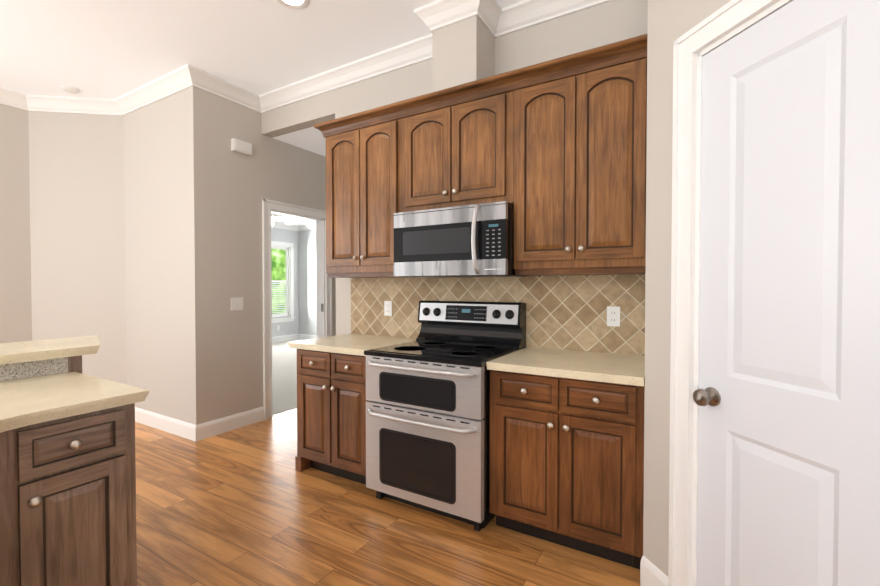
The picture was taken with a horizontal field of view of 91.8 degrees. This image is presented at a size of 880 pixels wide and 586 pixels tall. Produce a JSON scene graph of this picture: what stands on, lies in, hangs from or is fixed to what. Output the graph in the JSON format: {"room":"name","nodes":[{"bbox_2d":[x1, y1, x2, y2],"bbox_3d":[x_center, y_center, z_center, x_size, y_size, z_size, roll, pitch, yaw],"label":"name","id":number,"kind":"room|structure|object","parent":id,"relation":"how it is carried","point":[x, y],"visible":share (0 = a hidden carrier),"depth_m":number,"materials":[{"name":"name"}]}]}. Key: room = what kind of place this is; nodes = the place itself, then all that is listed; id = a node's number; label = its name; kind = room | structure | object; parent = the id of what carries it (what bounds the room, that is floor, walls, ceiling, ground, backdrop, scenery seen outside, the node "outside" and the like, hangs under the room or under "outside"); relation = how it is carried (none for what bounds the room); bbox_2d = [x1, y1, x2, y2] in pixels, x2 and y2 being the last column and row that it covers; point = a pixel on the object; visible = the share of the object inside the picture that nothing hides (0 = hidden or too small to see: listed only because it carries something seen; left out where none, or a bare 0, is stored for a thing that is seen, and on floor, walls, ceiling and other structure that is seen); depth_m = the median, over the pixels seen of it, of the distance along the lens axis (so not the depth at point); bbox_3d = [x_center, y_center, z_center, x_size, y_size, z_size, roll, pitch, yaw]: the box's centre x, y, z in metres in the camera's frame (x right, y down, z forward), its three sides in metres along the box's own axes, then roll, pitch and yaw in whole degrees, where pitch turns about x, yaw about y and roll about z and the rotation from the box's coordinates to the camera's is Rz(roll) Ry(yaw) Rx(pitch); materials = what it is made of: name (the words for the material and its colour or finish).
{"room":"kitchen","nodes":[
{"label":"kitchen","id":0,"kind":"room"},
{"bbox_2d":[0,104,23,342],"bbox_3d":[-4.532,-0.296,3.193,0.120,3.100,2.288,1,1,31],"label":"wall","id":1,"kind":"structure","parent":0,"point":[11,130],"depth_m":3.97,"materials":[{"name":"grey paint"}]},
{"bbox_2d":[0,87,35,110],"bbox_3d":[-4.458,-1.784,3.087,0.088,0.120,2.226,1,1,31],"label":"crown molding","id":2,"kind":"structure","parent":1,"relation":"attached to","point":[11,98],"depth_m":3.97,"materials":[{"name":"white wood"}]},
{"bbox_2d":[20,109,126,384],"bbox_3d":[-3.475,-0.313,4.179,0.685,3.100,0.675,1,1,31],"label":"wall","id":3,"kind":"structure","parent":0,"point":[62,240],"depth_m":4.14,"materials":[{"name":"grey paint"}]},
{"bbox_2d":[123,90,187,421],"bbox_3d":[-2.604,-0.309,3.978,1.094,3.100,0.120,1,1,31],"label":"wall","id":4,"kind":"structure","parent":0,"point":[155,245],"depth_m":3.89,"materials":[{"name":"grey paint"}]},
{"bbox_2d":[185,86,335,424],"bbox_3d":[-0.748,-0.343,5.906,0.120,3.100,5.335,1,1,31],"label":"wall","id":5,"kind":"structure","parent":0,"point":[228,190],"depth_m":3.85,"materials":[{"name":"grey paint"}]},
{"bbox_2d":[192,68,255,108],"bbox_3d":[-1.878,-1.796,3.780,0.088,0.120,0.540,1,1,31],"label":"crown molding","id":6,"kind":"structure","parent":5,"relation":"attached to","point":[203,80],"depth_m":3.73,"materials":[{"name":"white wood"}]},
{"bbox_2d":[231,297,242,309],"bbox_3d":[-1.862,0.095,3.918,0.010,0.116,0.118,1,1,31],"label":"switch plate","id":7,"kind":"object","parent":5,"relation":"attached to","point":[237,303],"visible":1,"depth_m":3.92,"materials":[{"name":"white plastic"}]},
{"bbox_2d":[231,138,251,155],"bbox_3d":[-1.822,-1.346,3.921,0.050,0.106,0.180,1,1,31],"label":"door chime","id":8,"kind":"object","parent":5,"relation":"attached to","point":[241,146],"visible":1,"depth_m":3.90,"materials":[{"name":"white plastic"}]},
{"bbox_2d":[262,199,331,419],"bbox_3d":[-1.537,0.153,4.569,0.146,2.155,0.905,1,1,31],"label":"door frame","id":9,"kind":"structure","parent":5,"relation":"attached to","point":[323,297],"depth_m":4.30,"materials":[{"name":"white wood"}]},
{"bbox_2d":[135,406,667,585],"bbox_3d":[-0.924,1.198,2.538,6.773,0.135,4.814,1,1,31],"label":"baseboard","id":10,"kind":"structure","parent":5,"relation":"attached to","point":[651,574],"depth_m":3.76,"materials":[{"name":"white wood"}]},
{"bbox_2d":[0,0,523,98],"bbox_3d":[-1.652,-1.842,0.652,8.000,0.080,6.120,1,1,31],"label":"ceiling","id":11,"kind":"structure","parent":0,"point":[107,49],"depth_m":3.10,"materials":[{"name":"white paint"}]},
{"bbox_2d":[61,85,79,93],"bbox_3d":[-3.347,-1.841,3.864,0.136,0.034,0.136,1,1,31],"label":"smoke detector","id":12,"kind":"object","parent":11,"relation":"attached to","point":[70,89],"visible":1,"depth_m":3.83,"materials":[{"name":"white plastic"}]},
{"bbox_2d":[277,0,309,8],"bbox_3d":[-0.917,-1.832,2.648,0.210,0.010,0.210,1,1,31],"label":"recessed light","id":13,"kind":"object","parent":11,"relation":"in","point":[297,4],"visible":1,"depth_m":2.69,"materials":[{"name":"white"}]},
{"bbox_2d":[414,0,495,39],"bbox_3d":[0.066,-1.777,2.675,0.496,0.120,0.088,1,1,31],"label":"crown molding","id":14,"kind":"structure","parent":11,"relation":"attached to","point":[438,14],"depth_m":2.68,"materials":[{"name":"white wood"}]},
{"bbox_2d":[272,339,302,414],"bbox_3d":[-2.816,1.207,7.248,4.900,0.054,5.355,1,1,31],"label":"floor","id":15,"kind":"structure","parent":0,"point":[284,376],"depth_m":6.09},
{"bbox_2d":[271,227,316,336],"bbox_3d":[-2.843,-0.205,7.158,4.760,2.780,5.335,1,1,31],"label":"wall","id":16,"kind":"structure","parent":0,"point":[305,304],"depth_m":10.34,"materials":[{"name":"grey paint"}]},
{"bbox_2d":[271,241,294,322],"bbox_3d":[-3.868,-0.268,9.920,0.170,1.890,1.100,1,1,31],"label":"bedroom window","id":17,"kind":"structure","parent":16,"relation":"in","point":[288,248],"depth_m":10.24,"materials":[{"name":"white"}]},
{"bbox_2d":[271,222,297,230],"bbox_3d":[-4.746,-1.554,8.270,0.088,0.120,5.095,1,1,31],"label":"crown molding","id":18,"kind":"structure","parent":16,"relation":"attached to","point":[295,227],"depth_m":10.08,"materials":[{"name":"white"}]},
{"bbox_2d":[272,334,298,342],"bbox_3d":[-4.778,1.098,8.335,0.014,0.135,5.095,1,1,31],"label":"baseboard","id":19,"kind":"structure","parent":16,"relation":"attached to","point":[290,337],"depth_m":10.16,"materials":[{"name":"white wood"}]},
{"bbox_2d":[298,224,315,230],"bbox_3d":[-1.471,-1.571,9.231,4.550,0.120,0.088,1,1,31],"label":"crown molding","id":20,"kind":"structure","parent":16,"relation":"attached to","point":[310,226],"depth_m":10.25,"materials":[{"name":"white"}]},
{"bbox_2d":[299,334,316,339],"bbox_3d":[-1.477,1.080,9.325,4.610,0.135,0.014,1,1,31],"label":"baseboard","id":21,"kind":"structure","parent":16,"relation":"attached to","point":[301,336],"depth_m":10.37,"materials":[{"name":"white wood"}]},
{"bbox_2d":[272,127,325,225],"bbox_3d":[-2.308,-1.620,6.849,5.970,0.060,5.275,1,1,31],"label":"ceiling","id":22,"kind":"structure","parent":0,"point":[312,139],"depth_m":4.37,"materials":[{"name":"white paint"}]},
{"bbox_2d":[271,214,292,224],"bbox_3d":[-2.536,-1.342,6.694,1.219,0.490,1.165,1,1,31],"label":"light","id":23,"kind":"object","parent":22,"relation":"hanging from","point":[288,221],"visible":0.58,"depth_m":6.68,"materials":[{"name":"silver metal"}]},
{"bbox_2d":[135,408,639,585],"bbox_3d":[-2.155,1.324,0.646,10.000,0.050,9.500,1,1,31],"label":"floor","id":24,"kind":"structure","parent":0,"point":[248,505],"depth_m":2.26,"materials":[{"name":"brown wood"}]},
{"bbox_2d":[0,335,148,585],"bbox_3d":[-1.428,0.776,1.049,2.305,1.030,1.847,1,1,31],"label":"base cabinet","id":25,"kind":"object","parent":24,"relation":"on","point":[67,479],"visible":1,"depth_m":1.46,"materials":[{"name":"brown wood"}]},
{"bbox_2d":[287,334,415,484],"bbox_3d":[-0.592,0.799,3.106,0.740,0.914,0.657,1,1,31],"label":"base cabinet","id":26,"kind":"object","parent":24,"relation":"on","point":[331,404],"visible":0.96,"depth_m":2.85,"materials":[{"name":"brown wood"}]},
{"bbox_2d":[364,300,525,530],"bbox_3d":[0.038,0.661,2.662,0.786,1.205,0.764,1,1,31],"label":"range","id":27,"kind":"object","parent":24,"relation":"on","point":[428,421],"visible":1,"depth_m":2.42,"materials":[{"name":"silver metal"}]},
{"bbox_2d":[486,347,644,568],"bbox_3d":[0.727,0.812,2.319,0.744,0.914,0.657,1,1,31],"label":"base cabinet","id":28,"kind":"object","parent":24,"relation":"on","point":[566,448],"visible":0.98,"depth_m":2.05,"materials":[{"name":"brown wood"}]},
{"bbox_2d":[261,0,647,355],"bbox_3d":[0.717,-0.288,2.759,5.860,3.100,0.120,1,1,31],"label":"wall","id":29,"kind":"structure","parent":0,"point":[608,22],"depth_m":2.87,"materials":[{"name":"grey paint"}]},
{"bbox_2d":[252,36,431,112],"bbox_3d":[-0.842,-1.792,3.535,2.120,0.120,0.100,1,1,31],"label":"crown molding","id":30,"kind":"structure","parent":29,"relation":"attached to","point":[415,51],"depth_m":3.48,"materials":[{"name":"white wood"}]},
{"bbox_2d":[321,106,400,273],"bbox_3d":[-0.496,-0.710,3.217,0.719,1.106,0.324,1,1,31],"label":"upper cabinet","id":31,"kind":"object","parent":29,"relation":"attached to","point":[363,152],"depth_m":3.06,"materials":[{"name":"brown wood"}]},
{"bbox_2d":[401,74,512,211],"bbox_3d":[0.159,-0.898,2.823,0.803,0.716,0.324,1,1,31],"label":"upper cabinet","id":32,"kind":"object","parent":29,"relation":"attached to","point":[457,145],"depth_m":2.66,"materials":[{"name":"brown wood"}]},
{"bbox_2d":[393,201,525,277],"bbox_3d":[0.125,-0.317,2.764,0.787,0.420,0.473,1,1,31],"label":"over-the-range microwave","id":33,"kind":"object","parent":32,"relation":"attached to","point":[475,240],"visible":1,"depth_m":2.57,"materials":[{"name":"silver metal"}]},
{"bbox_2d":[351,274,644,355],"bbox_3d":[0.236,0.096,2.977,2.277,0.496,0.010,1,1,31],"label":"backsplash","id":34,"kind":"structure","parent":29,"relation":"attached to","point":[566,312],"depth_m":2.72,"materials":[{"name":"tile"}]},
{"bbox_2d":[384,301,391,315],"bbox_3d":[-0.408,0.117,3.349,0.072,0.116,0.010,1,1,31],"label":"outlet","id":35,"kind":"object","parent":34,"relation":"attached to","point":[387,308],"visible":1,"depth_m":3.35,"materials":[{"name":"white plastic"}]},
{"bbox_2d":[607,306,619,326],"bbox_3d":[1.017,0.134,2.500,0.072,0.116,0.010,1,1,31],"label":"outlet","id":36,"kind":"object","parent":34,"relation":"attached to","point":[613,316],"visible":1,"depth_m":2.50,"materials":[{"name":"white plastic"}]},
{"bbox_2d":[484,0,611,37],"bbox_3d":[0.726,-1.776,2.600,0.890,0.120,0.100,1,1,31],"label":"crown molding","id":37,"kind":"structure","parent":29,"relation":"attached to","point":[495,18],"depth_m":2.70,"materials":[{"name":"white wood"}]},
{"bbox_2d":[513,38,646,273],"bbox_3d":[0.819,-0.696,2.433,0.730,1.106,0.324,1,1,31],"label":"upper cabinet","id":38,"kind":"object","parent":29,"relation":"attached to","point":[553,151],"depth_m":2.28,"materials":[{"name":"brown wood"}]},
{"bbox_2d":[432,15,494,91],"bbox_3d":[0.160,-1.517,2.838,0.320,0.645,0.280,1,1,31],"label":"wall column","id":39,"kind":"structure","parent":0,"point":[463,51],"depth_m":2.72,"materials":[{"name":"grey paint"}]},
{"bbox_2d":[643,0,730,575],"bbox_3d":[1.346,-0.259,1.075,1.570,3.100,2.130,1,1,31],"label":"wall","id":40,"kind":"structure","parent":0,"point":[670,22],"depth_m":1.76,"materials":[{"name":"grey paint"}]},
{"bbox_2d":[668,0,792,585],"bbox_3d":[1.072,0.158,1.313,0.146,2.258,0.782,0,1,-14],"label":"door frame","id":41,"kind":"structure","parent":40,"relation":"attached to","point":[728,21],"depth_m":1.60,"materials":[{"name":"white wood"}]},
{"bbox_2d":[693,0,879,585],"bbox_3d":[1.036,0.208,1.306,0.450,2.141,0.447,1,1,31],"label":"pantry door","id":42,"kind":"structure","parent":40,"relation":"in","point":[786,396],"depth_m":1.26,"materials":[{"name":"white paint"}]},
{"label":"outside","id":43,"kind":"structure","parent":0,"visible":0},
{"bbox_2d":[271,249,285,313],"bbox_3d":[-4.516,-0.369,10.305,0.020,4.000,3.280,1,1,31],"label":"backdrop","id":44,"kind":"structure","parent":43,"point":[278,263],"depth_m":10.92,"materials":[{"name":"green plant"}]}
]}

